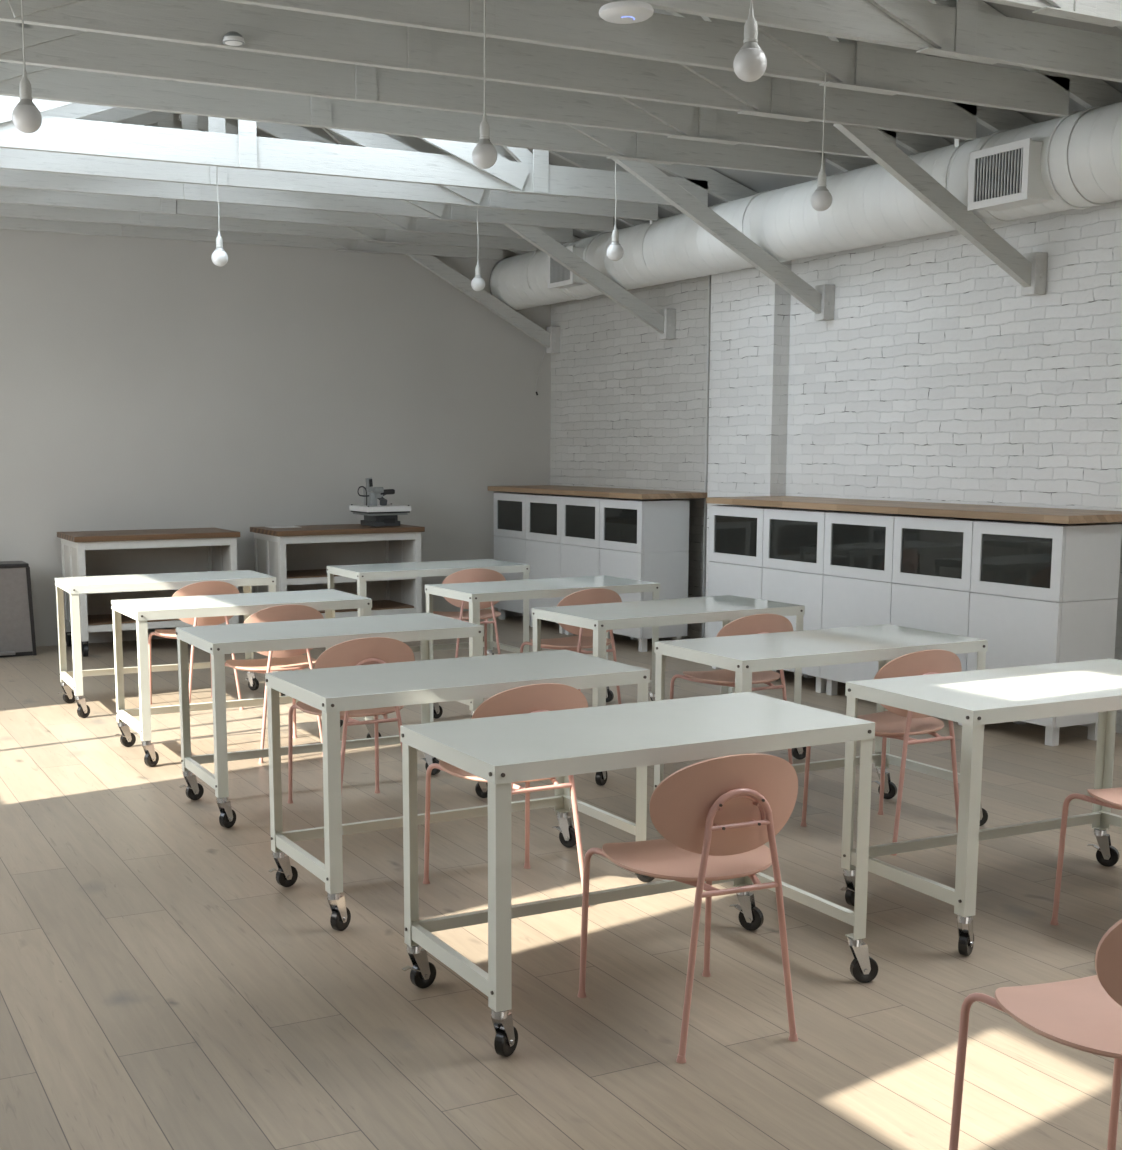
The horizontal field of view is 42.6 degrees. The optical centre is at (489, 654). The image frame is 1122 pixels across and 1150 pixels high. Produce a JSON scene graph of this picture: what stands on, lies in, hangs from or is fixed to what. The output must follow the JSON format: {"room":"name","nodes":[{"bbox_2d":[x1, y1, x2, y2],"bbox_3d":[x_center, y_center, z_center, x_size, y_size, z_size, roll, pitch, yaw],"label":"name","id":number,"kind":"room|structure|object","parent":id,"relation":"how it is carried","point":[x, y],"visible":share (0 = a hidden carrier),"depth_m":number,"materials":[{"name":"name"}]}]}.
{"room":"classroom","nodes":[
{"label":"classroom","id":0,"kind":"room"},
{"bbox_2d":[0,113,550,646],"bbox_3d":[-2.810,-2.407,11.258,7.820,4.600,0.200,-4,9,-26],"label":"wall","id":1,"kind":"structure","parent":0,"point":[146,383],"depth_m":11.61,"materials":[{"name":"paint"}]},
{"bbox_2d":[535,352,544,394],"bbox_3d":[0.455,-2.502,12.777,0.101,0.389,0.016,-4,9,-26],"label":"loose cable","id":2,"kind":"object","parent":1,"relation":"attached to","point":[544,352],"visible":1,"depth_m":12.77,"materials":[{"name":"black plastic"}]},
{"bbox_2d":[0,616,1121,1149],"bbox_3d":[0.491,0.854,5.137,8.020,0.120,15.020,-4,9,-26],"label":"floor","id":3,"kind":"structure","parent":0,"point":[161,988],"depth_m":4.26,"materials":[{"name":"brown wood"}]},
{"bbox_2d":[0,561,36,656],"bbox_3d":[-3.676,-0.330,10.591,0.574,0.685,0.345,-4,9,-26],"label":"board","id":4,"kind":"object","parent":3,"relation":"on","point":[17,629],"visible":1,"depth_m":10.56,"materials":[{"name":"metal"}]},
{"bbox_2d":[57,528,239,656],"bbox_3d":[-2.610,-0.500,11.045,1.240,0.885,0.700,-4,9,-26],"label":"workbench","id":5,"kind":"object","parent":3,"relation":"on","point":[181,550],"visible":0.56,"depth_m":11.04,"materials":[{"name":"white wood"}]},
{"bbox_2d":[88,613,179,624],"bbox_3d":[-2.611,-0.286,11.081,1.130,0.022,0.586,-4,9,-26],"label":"shelf","id":6,"kind":"object","parent":5,"relation":"attached to","point":[93,618],"depth_m":10.82,"materials":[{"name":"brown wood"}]},
{"bbox_2d":[54,570,285,717],"bbox_3d":[-1.913,-0.083,8.587,1.250,0.760,0.599,-4,9,-25],"label":"table","id":7,"kind":"object","parent":3,"relation":"on","point":[75,586],"visible":0.85,"depth_m":8.46,"materials":[{"name":"silver metal"}]},
{"bbox_2d":[148,581,243,715],"bbox_3d":[-1.732,-0.069,8.478,0.447,0.764,0.507,-6,10,-35],"label":"chair","id":8,"kind":"object","parent":3,"relation":"on","point":[205,587],"visible":0.29,"depth_m":8.29,"materials":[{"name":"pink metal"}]},
{"bbox_2d":[111,589,380,766],"bbox_3d":[-1.244,0.096,7.343,1.250,0.760,0.599,-4,9,-26],"label":"table","id":9,"kind":"object","parent":3,"relation":"on","point":[142,610],"visible":0.71,"depth_m":7.19,"materials":[{"name":"silver metal"}]},
{"bbox_2d":[225,604,323,762],"bbox_3d":[-1.089,0.109,7.236,0.447,0.764,0.507,-5,9,-29],"label":"chair","id":10,"kind":"object","parent":3,"relation":"on","point":[283,660],"visible":0.52,"depth_m":7.06,"materials":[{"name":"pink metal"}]},
{"bbox_2d":[176,613,487,827],"bbox_3d":[-0.671,0.256,6.225,1.250,0.760,0.599,-4,9,-26],"label":"table","id":11,"kind":"object","parent":3,"relation":"on","point":[217,640],"visible":0.77,"depth_m":6.09,"materials":[{"name":"silver metal"}]},
{"bbox_2d":[250,524,424,618],"bbox_3d":[-1.230,-0.593,11.656,1.240,0.885,0.700,-4,9,-26],"label":"workbench","id":12,"kind":"object","parent":3,"relation":"on","point":[299,558],"visible":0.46,"depth_m":11.64,"materials":[{"name":"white wood"}]},
{"bbox_2d":[269,526,297,527],"bbox_3d":[-1.661,-1.027,11.567,0.240,0.002,0.200,-4,9,-26],"label":"paper sheet","id":13,"kind":"object","parent":12,"relation":"on","point":[271,526],"visible":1,"depth_m":11.51,"materials":[{"name":"white paper"}]},
{"bbox_2d":[287,569,338,578],"bbox_3d":[-1.233,-0.661,11.651,1.130,0.022,0.586,-4,9,-26],"label":"shelf","id":14,"kind":"object","parent":12,"relation":"attached to","point":[291,573],"depth_m":11.40,"materials":[{"name":"brown wood"}]},
{"bbox_2d":[319,600,413,612],"bbox_3d":[-1.232,-0.379,11.692,1.130,0.022,0.586,-4,9,-26],"label":"shelf","id":15,"kind":"object","parent":12,"relation":"attached to","point":[378,606],"depth_m":11.63,"materials":[{"name":"brown wood"}]},
{"bbox_2d":[349,477,410,526],"bbox_3d":[-0.897,-1.251,11.732,0.388,0.392,0.396,-4,9,-26],"label":"press","id":16,"kind":"object","parent":12,"relation":"on","point":[384,514],"visible":1,"depth_m":11.64,"materials":[{"name":"grey metal"}]},
{"bbox_2d":[288,637,414,803],"bbox_3d":[-0.575,0.282,6.032,0.447,0.764,0.507,-4,9,-26],"label":"chair","id":17,"kind":"object","parent":3,"relation":"on","point":[369,650],"visible":0.44,"depth_m":5.83,"materials":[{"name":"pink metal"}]},
{"bbox_2d":[327,559,529,654],"bbox_3d":[-0.385,-0.204,9.393,1.250,0.760,0.599,-4,9,-26],"label":"table","id":18,"kind":"object","parent":3,"relation":"on","point":[361,572],"visible":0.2,"depth_m":9.30,"materials":[{"name":"silver metal"}]},
{"bbox_2d":[265,649,654,930],"bbox_3d":[-0.094,0.432,4.994,1.250,0.760,0.599,-4,9,-27],"label":"table","id":19,"kind":"object","parent":3,"relation":"on","point":[333,690],"visible":0.75,"depth_m":4.88,"materials":[{"name":"silver metal"}]},
{"bbox_2d":[433,568,505,657],"bbox_3d":[-0.145,-0.194,9.304,0.447,0.764,0.507,-3,9,-17],"label":"chair","id":20,"kind":"object","parent":3,"relation":"on","point":[476,574],"visible":0.32,"depth_m":9.09,"materials":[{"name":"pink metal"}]},
{"bbox_2d":[423,683,589,906],"bbox_3d":[0.065,0.446,4.886,0.447,0.764,0.507,-4,9,-27],"label":"chair","id":21,"kind":"object","parent":3,"relation":"on","point":[543,697],"visible":0.27,"depth_m":4.70,"materials":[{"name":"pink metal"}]},
{"bbox_2d":[494,492,558,625],"bbox_3d":[0.359,-0.848,12.558,0.420,1.122,0.599,-4,9,-26],"label":"storage cabinet","id":22,"kind":"object","parent":3,"relation":"on","point":[510,539],"visible":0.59,"depth_m":12.43,"materials":[{"name":"white paint"}]},
{"bbox_2d":[425,575,659,718],"bbox_3d":[0.313,-0.020,8.105,1.250,0.760,0.599,-5,9,-28],"label":"table","id":23,"kind":"object","parent":3,"relation":"on","point":[474,593],"visible":0.43,"depth_m":7.95,"materials":[{"name":"silver metal"}]},
{"bbox_2d":[526,494,571,633],"bbox_3d":[0.630,-0.772,12.026,0.420,1.122,0.599,-4,9,-26],"label":"storage cabinet","id":24,"kind":"object","parent":3,"relation":"on","point":[543,511],"visible":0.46,"depth_m":11.90,"materials":[{"name":"white paint"}]},
{"bbox_2d":[520,588,621,703],"bbox_3d":[0.465,-0.005,7.990,0.447,0.764,0.507,-5,10,-30],"label":"chair","id":25,"kind":"object","parent":3,"relation":"on","point":[584,639],"visible":0.49,"depth_m":7.80,"materials":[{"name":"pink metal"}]},
{"bbox_2d":[561,496,636,639],"bbox_3d":[0.901,-0.696,11.495,0.420,1.122,0.599,-4,9,-26],"label":"storage cabinet","id":26,"kind":"object","parent":3,"relation":"on","point":[580,515],"visible":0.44,"depth_m":11.37,"materials":[{"name":"white paint"}]},
{"bbox_2d":[400,692,877,1056],"bbox_3d":[0.427,0.568,4.047,1.250,0.760,0.599,-4,9,-27],"label":"table","id":27,"kind":"object","parent":3,"relation":"on","point":[501,751],"visible":0.97,"depth_m":3.92,"materials":[{"name":"grey metal"}]},
{"bbox_2d":[599,498,689,651],"bbox_3d":[1.172,-0.619,10.963,0.420,1.122,0.599,-4,9,-26],"label":"storage cabinet","id":28,"kind":"object","parent":3,"relation":"on","point":[645,539],"visible":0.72,"depth_m":10.71,"materials":[{"name":"white paint"}]},
{"bbox_2d":[488,485,706,499],"bbox_3d":[0.833,-1.331,11.728,0.641,0.040,2.505,-4,9,-26],"label":"countertop","id":29,"kind":"structure","parent":28,"relation":"on","point":[624,493],"depth_m":11.29,"materials":[{"name":"brown wood"}]},
{"bbox_2d":[532,595,805,785],"bbox_3d":[0.874,0.146,6.948,1.250,0.760,0.599,-5,9,-29],"label":"table","id":30,"kind":"object","parent":3,"relation":"on","point":[600,618],"visible":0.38,"depth_m":6.76,"materials":[{"name":"silver metal"}]},
{"bbox_2d":[577,753,797,1063],"bbox_3d":[0.538,0.599,3.820,0.447,0.764,0.507,-4,9,-23],"label":"chair","id":31,"kind":"object","parent":3,"relation":"on","point":[715,818],"visible":1,"depth_m":3.62,"materials":[{"name":"pink plastic"}]},
{"bbox_2d":[670,614,792,763],"bbox_3d":[1.157,0.165,6.803,0.447,0.764,0.507,-4,9,-26],"label":"chair","id":32,"kind":"object","parent":3,"relation":"on","point":[757,623],"visible":0.48,"depth_m":6.63,"materials":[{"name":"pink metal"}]},
{"bbox_2d":[707,505,803,675],"bbox_3d":[1.821,-0.437,9.692,0.420,1.122,0.599,-4,9,-26],"label":"storage cabinet","id":33,"kind":"object","parent":3,"relation":"on","point":[735,543],"visible":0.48,"depth_m":9.56,"materials":[{"name":"white paint"}]},
{"bbox_2d":[762,508,849,692],"bbox_3d":[2.091,-0.361,9.161,0.420,1.122,0.599,-4,9,-26],"label":"storage cabinet","id":34,"kind":"object","parent":3,"relation":"on","point":[793,538],"visible":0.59,"depth_m":9.00,"materials":[{"name":"white paint"}]},
{"bbox_2d":[654,624,987,825],"bbox_3d":[1.325,0.321,5.735,1.250,0.760,0.599,-4,9,-26],"label":"table","id":35,"kind":"object","parent":3,"relation":"on","point":[744,655],"visible":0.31,"depth_m":5.63,"materials":[{"name":"silver metal"}]},
{"bbox_2d":[820,512,919,695],"bbox_3d":[2.362,-0.285,8.629,0.420,1.122,0.599,-4,9,-26],"label":"storage cabinet","id":36,"kind":"object","parent":3,"relation":"on","point":[858,546],"visible":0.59,"depth_m":8.52,"materials":[{"name":"white paint"}]},
{"bbox_2d":[800,649,961,855],"bbox_3d":[1.559,0.333,5.631,0.447,0.764,0.507,-4,9,-26],"label":"chair","id":37,"kind":"object","parent":3,"relation":"on","point":[895,723],"visible":0.51,"depth_m":5.45,"materials":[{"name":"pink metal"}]},
{"bbox_2d":[890,516,989,725],"bbox_3d":[2.633,-0.209,8.098,0.420,1.122,0.599,-4,9,-26],"label":"storage cabinet","id":38,"kind":"object","parent":3,"relation":"on","point":[932,555],"visible":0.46,"depth_m":7.95,"materials":[{"name":"white paint"}]},
{"bbox_2d":[840,658,1121,955],"bbox_3d":[1.837,0.464,4.738,1.250,0.760,0.599,-4,9,-25],"label":"table","id":39,"kind":"object","parent":3,"relation":"on","point":[974,699],"visible":0.84,"depth_m":4.55,"materials":[{"name":"silver metal"}]},
{"bbox_2d":[949,919,1121,1149],"bbox_3d":[1.218,0.752,2.748,0.447,0.764,0.507,-3,9,-18],"label":"chair","id":40,"kind":"object","parent":3,"relation":"on","point":[1084,1014],"visible":1,"depth_m":2.76,"materials":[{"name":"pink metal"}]},
{"bbox_2d":[967,520,1121,745],"bbox_3d":[2.904,-0.133,7.567,0.420,1.122,0.599,-4,9,-26],"label":"storage cabinet","id":41,"kind":"object","parent":3,"relation":"on","point":[1041,593],"visible":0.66,"depth_m":7.33,"materials":[{"name":"white paint"}]},
{"bbox_2d":[706,496,1121,523],"bbox_3d":[2.449,-0.877,8.559,0.641,0.040,3.058,-4,9,-26],"label":"countertop","id":42,"kind":"structure","parent":41,"relation":"on","point":[992,512],"depth_m":8.09,"materials":[{"name":"brown wood"}]},
{"bbox_2d":[1050,787,1121,924],"bbox_3d":[2.093,0.508,4.412,0.447,0.764,0.507,-4,9,-23],"label":"chair","id":43,"kind":"object","parent":3,"relation":"on","point":[1109,797],"visible":1,"depth_m":4.53,"materials":[{"name":"pink metal"}]},
{"bbox_2d":[528,1,1121,238],"bbox_3d":[2.203,-3.089,5.444,3.860,1.304,14.420,-4,9,-26],"label":"ceiling","id":44,"kind":"structure","parent":0,"point":[758,182],"depth_m":8.20,"materials":[{"name":"white paint"}]},
{"bbox_2d":[810,36,831,210],"bbox_3d":[1.469,-2.615,6.276,0.095,1.309,0.095,-4,9,-26],"label":"pendant bulb","id":45,"kind":"object","parent":44,"relation":"hanging from","point":[821,199],"visible":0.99,"depth_m":6.33,"materials":[{"name":"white glass"}]},
{"bbox_2d":[817,165,826,186],"bbox_3d":[1.471,-2.116,6.348,0.042,0.093,0.042,-4,9,-26],"label":"socket","id":46,"kind":"object","parent":45,"relation":"attached to","point":[821,180],"depth_m":6.34,"materials":[{"name":"grey plastic"}]},
{"bbox_2d":[550,189,1121,733],"bbox_3d":[3.849,-1.190,6.556,0.385,3.500,14.420,-4,9,-26],"label":"wall","id":47,"kind":"structure","parent":0,"point":[932,378],"depth_m":9.13,"materials":[{"name":"white brick"}]},
{"bbox_2d":[405,254,559,352],"bbox_3d":[-0.046,-3.048,12.315,1.456,0.870,0.101,-4,9,-26],"label":"knee brace","id":48,"kind":"object","parent":47,"relation":"attached to","point":[550,338],"visible":0.95,"depth_m":12.35,"materials":[{"name":"white wood"}]},
{"bbox_2d":[701,275,710,637],"bbox_3d":[1.641,-1.441,10.773,0.030,2.800,0.077,-4,9,-26],"label":"conduit","id":49,"kind":"object","parent":47,"relation":"attached to","point":[709,276],"visible":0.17,"depth_m":10.76,"materials":[{"name":"white metal"}]},
{"bbox_2d":[612,159,834,320],"bbox_3d":[1.373,-2.702,8.963,1.956,1.137,0.101,-4,9,-26],"label":"knee brace","id":50,"kind":"object","parent":47,"relation":"attached to","point":[821,299],"visible":0.89,"depth_m":9.05,"materials":[{"name":"white wood"}]},
{"bbox_2d":[489,102,1121,310],"bbox_3d":[3.410,-2.361,6.193,0.549,0.537,14.370,-4,9,-26],"label":"ventilation duct","id":51,"kind":"object","parent":47,"relation":"attached to","point":[1074,160],"visible":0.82,"depth_m":8.32,"materials":[{"name":"white metal"}]},
{"bbox_2d":[975,148,1020,201],"bbox_3d":[2.578,-2.423,7.259,0.002,0.215,0.320,-4,9,-26],"label":"grille","id":52,"kind":"object","parent":51,"relation":"attached to","point":[997,170],"depth_m":7.26,"materials":[{"name":"white metal"}]},
{"bbox_3d":[-1.243,-2.829,3.725,3.860,1.305,14.420,-4,9,-26],"label":"ceiling","id":53,"kind":"structure","parent":0,"visible":0},
{"bbox_2d":[12,0,41,132],"bbox_3d":[-1.526,-2.338,4.649,0.095,1.247,0.095,-4,9,-26],"label":"pendant bulb","id":54,"kind":"object","parent":53,"relation":"hanging from","point":[26,117],"visible":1,"depth_m":4.70,"materials":[{"name":"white glass"}]},
{"bbox_2d":[19,70,32,99],"bbox_3d":[-1.525,-1.871,4.716,0.042,0.093,0.042,-4,9,-26],"label":"socket","id":55,"kind":"object","parent":54,"relation":"attached to","point":[25,85],"depth_m":4.70,"materials":[{"name":"grey plastic"}]},
{"bbox_2d":[472,0,496,168],"bbox_3d":[-0.020,-2.698,5.244,0.095,1.778,0.095,-4,9,-26],"label":"pendant bulb","id":56,"kind":"object","parent":53,"relation":"hanging from","point":[484,154],"visible":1,"depth_m":5.33,"materials":[{"name":"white glass"}]},
{"bbox_2d":[479,113,489,139],"bbox_3d":[-0.018,-1.967,5.350,0.042,0.093,0.042,-4,9,-26],"label":"socket","id":57,"kind":"object","parent":56,"relation":"attached to","point":[484,126],"depth_m":5.34,"materials":[{"name":"grey plastic"}]},
{"bbox_2d":[733,0,766,81],"bbox_3d":[0.740,-2.531,3.966,0.095,1.810,0.095,-4,9,-26],"label":"pendant bulb","id":58,"kind":"object","parent":53,"relation":"hanging from","point":[750,63],"visible":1,"depth_m":4.06,"materials":[{"name":"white glass"}]},
{"bbox_2d":[743,8,757,42],"bbox_3d":[0.742,-1.785,4.074,0.042,0.093,0.042,-4,9,-26],"label":"socket","id":59,"kind":"object","parent":58,"relation":"attached to","point":[750,27],"depth_m":4.06,"materials":[{"name":"grey plastic"}]},
{"bbox_3d":[-2.880,-0.683,3.198,0.120,3.500,14.420,-4,9,-26],"label":"wall","id":60,"kind":"structure","parent":0,"visible":0},
{"bbox_2d":[0,118,539,259],"bbox_3d":[-2.694,-3.767,10.822,7.444,1.339,0.106,-4,9,-26],"label":"roof truss","id":61,"kind":"object","parent":60,"relation":"attached to","point":[7,223],"visible":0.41,"depth_m":11.24,"materials":[{"name":"white wood"}]},
{"bbox_2d":[0,124,579,250],"bbox_3d":[-2.424,-3.691,10.291,7.444,1.339,0.106,-4,9,-26],"label":"roof truss","id":62,"kind":"object","parent":60,"relation":"attached to","point":[6,209],"visible":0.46,"depth_m":10.71,"materials":[{"name":"white wood"}]},
{"bbox_2d":[0,111,618,241],"bbox_3d":[-2.154,-3.615,9.761,7.444,1.339,0.106,-4,9,-26],"label":"roof truss","id":63,"kind":"object","parent":60,"relation":"attached to","point":[164,119],"visible":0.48,"depth_m":10.06,"materials":[{"name":"white wood"}]},
{"bbox_2d":[0,107,659,231],"bbox_3d":[-1.883,-3.539,9.231,7.444,1.339,0.106,-4,9,-26],"label":"roof truss","id":64,"kind":"object","parent":60,"relation":"attached to","point":[8,177],"visible":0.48,"depth_m":9.50,"materials":[{"name":"white wood"}]},
{"bbox_2d":[503,224,675,339],"bbox_3d":[0.765,-2.821,10.724,1.456,0.870,0.101,-4,9,-26],"label":"knee brace","id":65,"kind":"object","parent":64,"relation":"attached to","point":[664,322],"visible":0.97,"depth_m":10.75,"materials":[{"name":"white wood"}]},
{"bbox_2d":[0,103,681,220],"bbox_3d":[-1.613,-3.463,8.701,7.444,1.339,0.106,-4,9,-26],"label":"roof truss","id":66,"kind":"object","parent":60,"relation":"attached to","point":[13,159],"visible":0.43,"depth_m":9.05,"materials":[{"name":"white wood"}]},
{"bbox_2d":[471,208,484,290],"bbox_3d":[-0.077,-2.725,9.619,0.095,0.568,0.095,-4,9,-26],"label":"pendant bulb","id":67,"kind":"object","parent":66,"relation":"hanging from","point":[478,283],"visible":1,"depth_m":9.62,"materials":[{"name":"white glass"}]},
{"bbox_2d":[475,261,480,274],"bbox_3d":[-0.077,-2.593,9.638,0.042,0.093,0.042,-4,9,-26],"label":"socket","id":68,"kind":"object","parent":67,"relation":"attached to","point":[478,269],"depth_m":9.62,"materials":[{"name":"grey plastic"}]},
{"bbox_2d":[0,95,756,205],"bbox_3d":[-1.342,-3.387,8.170,7.444,1.339,0.106,-4,9,-26],"label":"roof truss","id":69,"kind":"object","parent":60,"relation":"attached to","point":[532,174],"visible":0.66,"depth_m":8.46,"materials":[{"name":"white wood"}]},
{"bbox_2d":[211,167,227,266],"bbox_3d":[-1.557,-2.522,8.248,0.095,0.568,0.095,-4,9,-26],"label":"pendant bulb","id":70,"kind":"object","parent":69,"relation":"hanging from","point":[219,257],"visible":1,"depth_m":8.25,"materials":[{"name":"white glass"}]},
{"bbox_2d":[216,231,222,247],"bbox_3d":[-1.556,-2.390,8.267,0.042,0.093,0.042,-4,9,-26],"label":"socket","id":71,"kind":"object","parent":70,"relation":"attached to","point":[219,241],"depth_m":8.26,"materials":[{"name":"grey plastic"}]},
{"bbox_2d":[0,62,877,177],"bbox_3d":[-0.802,-3.235,7.110,7.444,1.339,0.106,-4,9,-26],"label":"roof truss","id":72,"kind":"object","parent":60,"relation":"attached to","point":[47,83],"visible":0.45,"depth_m":7.31,"materials":[{"name":"white wood"}]},
{"bbox_2d":[607,159,623,260],"bbox_3d":[0.705,-2.490,8.020,0.095,0.568,0.095,-4,9,-26],"label":"pendant bulb","id":73,"kind":"object","parent":72,"relation":"hanging from","point":[615,252],"visible":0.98,"depth_m":8.02,"materials":[{"name":"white glass"}]},
{"bbox_2d":[612,225,618,241],"bbox_3d":[0.705,-2.359,8.039,0.042,0.093,0.042,-4,9,-26],"label":"socket","id":74,"kind":"object","parent":73,"relation":"attached to","point":[615,234],"depth_m":8.03,"materials":[{"name":"grey plastic"}]},
{"bbox_2d":[0,10,952,158],"bbox_3d":[-0.531,-3.159,6.580,7.444,1.339,0.106,-4,9,-26],"label":"roof truss","id":75,"kind":"object","parent":60,"relation":"attached to","point":[45,46],"visible":0.44,"depth_m":6.71,"materials":[{"name":"white wood"}]},
{"bbox_2d":[0,0,1035,139],"bbox_3d":[-0.261,-3.083,6.050,7.444,1.339,0.106,-4,9,-26],"label":"roof truss","id":76,"kind":"object","parent":60,"relation":"attached to","point":[267,30],"visible":0.83,"depth_m":6.25,"materials":[{"name":"white wood"}]},
{"bbox_2d":[222,31,244,45],"bbox_3d":[-1.013,-2.439,5.678,0.087,0.049,0.090,-4,9,-26],"label":"smoke detector","id":77,"kind":"object","parent":76,"relation":"attached to","point":[232,38],"visible":1,"depth_m":5.65,"materials":[{"name":"white plastic"}]},
{"bbox_2d":[834,124,1047,295],"bbox_3d":[2.387,-2.365,7.543,1.456,0.870,0.101,-4,9,-26],"label":"knee brace","id":78,"kind":"object","parent":76,"relation":"attached to","point":[1029,270],"visible":0.97,"depth_m":7.56,"materials":[{"name":"white wood"}]},
{"bbox_2d":[220,0,1121,116],"bbox_3d":[0.009,-3.007,5.519,7.444,1.339,0.106,-4,9,-26],"label":"roof truss","id":79,"kind":"object","parent":60,"relation":"attached to","point":[848,64],"visible":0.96,"depth_m":6.07,"materials":[{"name":"white wood"}]},
{"bbox_2d":[603,0,1121,81],"bbox_3d":[0.280,-2.931,4.989,7.444,1.339,0.106,-4,9,-26],"label":"roof truss","id":80,"kind":"object","parent":60,"relation":"attached to","point":[955,29],"visible":1,"depth_m":5.79,"materials":[{"name":"white wood"}]},
{"bbox_2d":[599,0,653,23],"bbox_3d":[0.498,-2.332,5.227,0.200,0.038,0.200,-4,9,-26],"label":"smoke detector","id":81,"kind":"object","parent":80,"relation":"attached to","point":[628,11],"visible":1,"depth_m":5.17,"materials":[{"name":"white plastic"}]},
{"bbox_2d":[981,0,1121,26],"bbox_3d":[0.550,-2.855,4.459,7.444,1.339,0.106,-4,9,-26],"label":"roof truss","id":82,"kind":"object","parent":60,"relation":"attached to","point":[1108,13],"visible":1,"depth_m":5.33,"materials":[{"name":"white wood"}]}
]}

